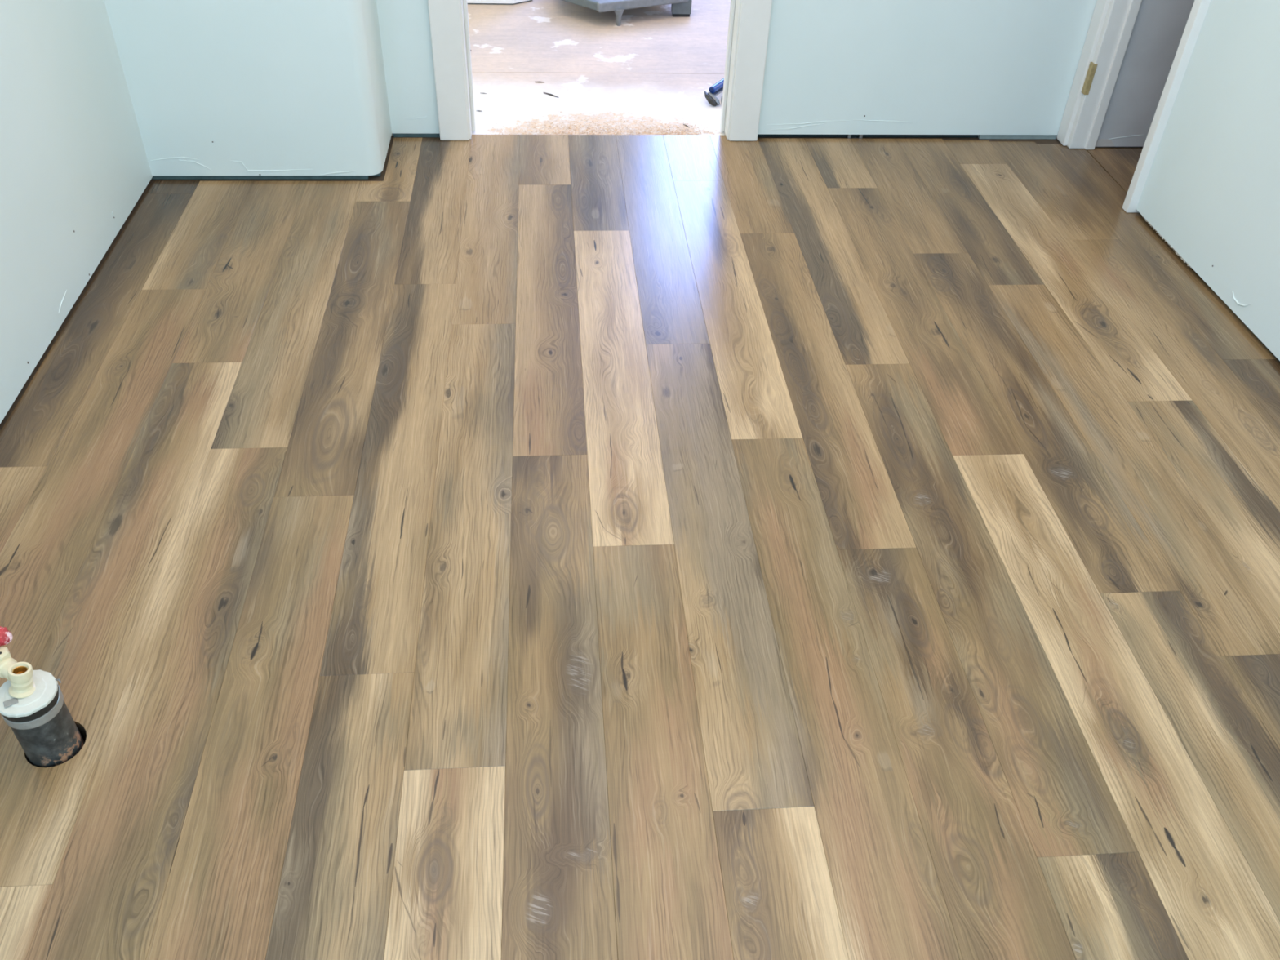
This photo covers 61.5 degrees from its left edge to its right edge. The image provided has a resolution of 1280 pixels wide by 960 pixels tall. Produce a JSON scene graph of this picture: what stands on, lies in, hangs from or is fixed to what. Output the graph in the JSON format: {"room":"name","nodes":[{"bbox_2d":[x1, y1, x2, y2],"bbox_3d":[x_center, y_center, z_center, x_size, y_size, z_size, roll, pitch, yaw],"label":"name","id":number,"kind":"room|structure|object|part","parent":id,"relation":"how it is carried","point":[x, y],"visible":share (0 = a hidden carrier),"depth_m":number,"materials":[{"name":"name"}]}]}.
{"room":"unfinished empty room","nodes":[
{"label":"unfinished empty room","id":0,"kind":"room"},
{"bbox_2d":[0,0,153,423],"bbox_3d":[-1.238,-0.266,0.520,0.116,2.444,4.720,-1,41,-5],"label":"wall","id":1,"kind":"structure","parent":0,"point":[74,166],"depth_m":2.47,"materials":[{"name":"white paint"}]},
{"bbox_2d":[103,0,439,179],"bbox_3d":[-0.996,-1.933,2.491,0.988,2.444,0.419,-1,41,-5],"label":"wall","id":2,"kind":"structure","parent":0,"point":[218,89],"depth_m":2.97,"materials":[{"name":"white paint"}]},
{"bbox_3d":[-1.161,-0.980,3.223,0.710,0.034,0.290,-1,41,-5],"label":"plate","id":3,"kind":"part","parent":2,"relation":"part of","materials":[{"name":"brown wood"}]},
{"bbox_3d":[-0.792,-0.995,3.260,0.033,0.034,0.270,-1,41,-5],"label":"plate","id":4,"kind":"part","parent":2,"relation":"part of","materials":[{"name":"white paint"}]},
{"bbox_3d":[-0.666,-1.122,3.416,0.223,0.034,0.088,-1,41,-5],"label":"plate","id":5,"kind":"part","parent":2,"relation":"part of","materials":[{"name":"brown wood"}]},
{"bbox_2d":[427,0,475,140],"bbox_3d":[-0.542,-1.920,2.735,0.106,2.129,0.145,-1,41,-5],"label":"trim","id":6,"kind":"structure","parent":2,"relation":"attached to","point":[448,19],"depth_m":3.23,"materials":[{"name":"white paint"}]},
{"bbox_2d":[0,0,1279,959],"bbox_3d":[-0.089,-0.464,2.762,5.050,0.090,8.400,-1,41,-5],"label":"floor","id":7,"kind":"structure","parent":0,"point":[482,547],"depth_m":1.99,"materials":[{"name":"brown wood"}]},
{"bbox_2d":[0,626,84,767],"bbox_3d":[-0.909,0.351,1.607,0.127,0.288,0.084,21,44,21],"label":"pipe","id":8,"kind":"object","parent":7,"relation":"on","point":[32,703],"visible":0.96,"depth_m":1.56,"materials":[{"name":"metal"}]},
{"bbox_3d":[-0.932,0.224,1.552,0.046,0.026,0.030,-1,41,-5],"label":"valve handle","id":9,"kind":"part","parent":8,"relation":"part of","materials":[{"name":"red paint"}]},
{"bbox_2d":[7,662,35,697],"bbox_3d":[-0.890,0.287,1.544,0.039,0.046,0.039,-1,41,-5],"label":"outlet","id":10,"kind":"object","parent":8,"relation":"attached to","point":[21,678],"depth_m":1.54,"materials":[{"name":"beige plastic"}]},
{"bbox_2d":[466,0,532,4],"bbox_3d":[-0.943,-2.476,4.337,1.030,0.890,0.615,-1,41,-5],"label":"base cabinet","id":11,"kind":"object","parent":7,"relation":"on","point":[469,2],"visible":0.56,"depth_m":4.43,"materials":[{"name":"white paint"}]},
{"bbox_2d":[485,109,714,134],"bbox_3d":[-0.134,-1.176,3.536,0.747,0.004,0.217,-1,41,-5],"label":"sawdust","id":12,"kind":"object","parent":7,"relation":"on","point":[586,109],"visible":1,"depth_m":3.50},
{"bbox_2d":[562,0,692,26],"bbox_3d":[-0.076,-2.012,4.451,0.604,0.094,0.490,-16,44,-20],"label":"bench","id":13,"kind":"object","parent":7,"relation":"on","point":[681,8],"visible":1,"depth_m":4.26,"materials":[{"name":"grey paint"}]},
{"bbox_3d":[-0.248,-1.909,4.277,0.231,0.032,0.026,28,47,27],"label":"rail","id":14,"kind":"part","parent":13,"relation":"part of","materials":[{"name":"grey paint"}]},
{"bbox_3d":[-0.084,-1.837,4.269,0.042,0.064,0.041,-1,41,-5],"label":"leg","id":15,"kind":"part","parent":13,"relation":"part of","materials":[{"name":"grey paint"}]},
{"bbox_3d":[0.015,-1.907,4.289,0.408,0.036,0.030,-17,44,-21],"label":"rail","id":16,"kind":"part","parent":13,"relation":"part of","materials":[{"name":"grey paint"}]},
{"bbox_2d":[704,78,724,106],"bbox_3d":[0.325,-1.375,3.759,0.093,0.058,0.309,23,44,22],"label":"tool","id":17,"kind":"object","parent":7,"relation":"on","point":[716,89],"visible":0.53,"depth_m":3.68,"materials":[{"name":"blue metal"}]},
{"bbox_2d":[847,134,862,138],"bbox_3d":[0.699,-1.118,3.496,0.048,0.016,0.011,-1,41,-5],"label":"metal clip","id":18,"kind":"object","parent":7,"relation":"on","point":[860,136],"visible":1,"depth_m":3.49,"materials":[{"name":"silver metal"}]},
{"bbox_2d":[757,0,1097,139],"bbox_3d":[0.915,-2.076,2.759,1.165,2.444,0.114,-1,41,-5],"label":"wall","id":19,"kind":"structure","parent":0,"point":[980,68],"depth_m":3.35,"materials":[{"name":"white paint"}]},
{"bbox_2d":[720,0,772,141],"bbox_3d":[0.353,-1.941,2.806,0.107,2.129,0.145,-1,41,-5],"label":"trim","id":20,"kind":"structure","parent":19,"relation":"attached to","point":[748,26],"depth_m":3.30,"materials":[{"name":"white paint"}]},
{"bbox_3d":[0.707,-1.154,3.525,0.810,0.034,0.068,-1,41,-5],"label":"plate","id":21,"kind":"part","parent":19,"relation":"part of","materials":[{"name":"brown wood"}]},
{"bbox_2d":[1056,0,1142,149],"bbox_3d":[1.456,-1.881,2.847,0.095,2.059,0.090,-1,41,-5],"label":"trim","id":22,"kind":"structure","parent":19,"relation":"attached to","point":[1112,24],"depth_m":3.33,"materials":[{"name":"white paint"}]},
{"bbox_2d":[1095,0,1194,146],"bbox_3d":[1.957,-2.044,2.769,0.898,2.436,0.073,-1,41,-5],"label":"wall","id":23,"kind":"structure","parent":0,"point":[1159,26],"depth_m":3.35,"materials":[{"name":"grey paint"}]},
{"bbox_2d":[1136,0,1279,361],"bbox_3d":[1.738,-0.261,0.670,0.148,2.444,4.493,-2,41,-5],"label":"wall","id":24,"kind":"structure","parent":0,"point":[1211,191],"depth_m":2.70,"materials":[{"name":"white paint"}]},
{"bbox_2d":[1122,0,1211,212],"bbox_3d":[1.526,-1.576,2.493,0.143,2.059,0.033,-1,41,-5],"label":"trim","id":25,"kind":"structure","parent":24,"relation":"attached to","point":[1200,7],"depth_m":2.94,"materials":[{"name":"white paint"}]},
{"bbox_3d":[1.679,0.663,1.441,0.088,0.034,4.470,-1,41,-5],"label":"plate","id":26,"kind":"part","parent":24,"relation":"part of","materials":[{"name":"white paint"}]}
]}

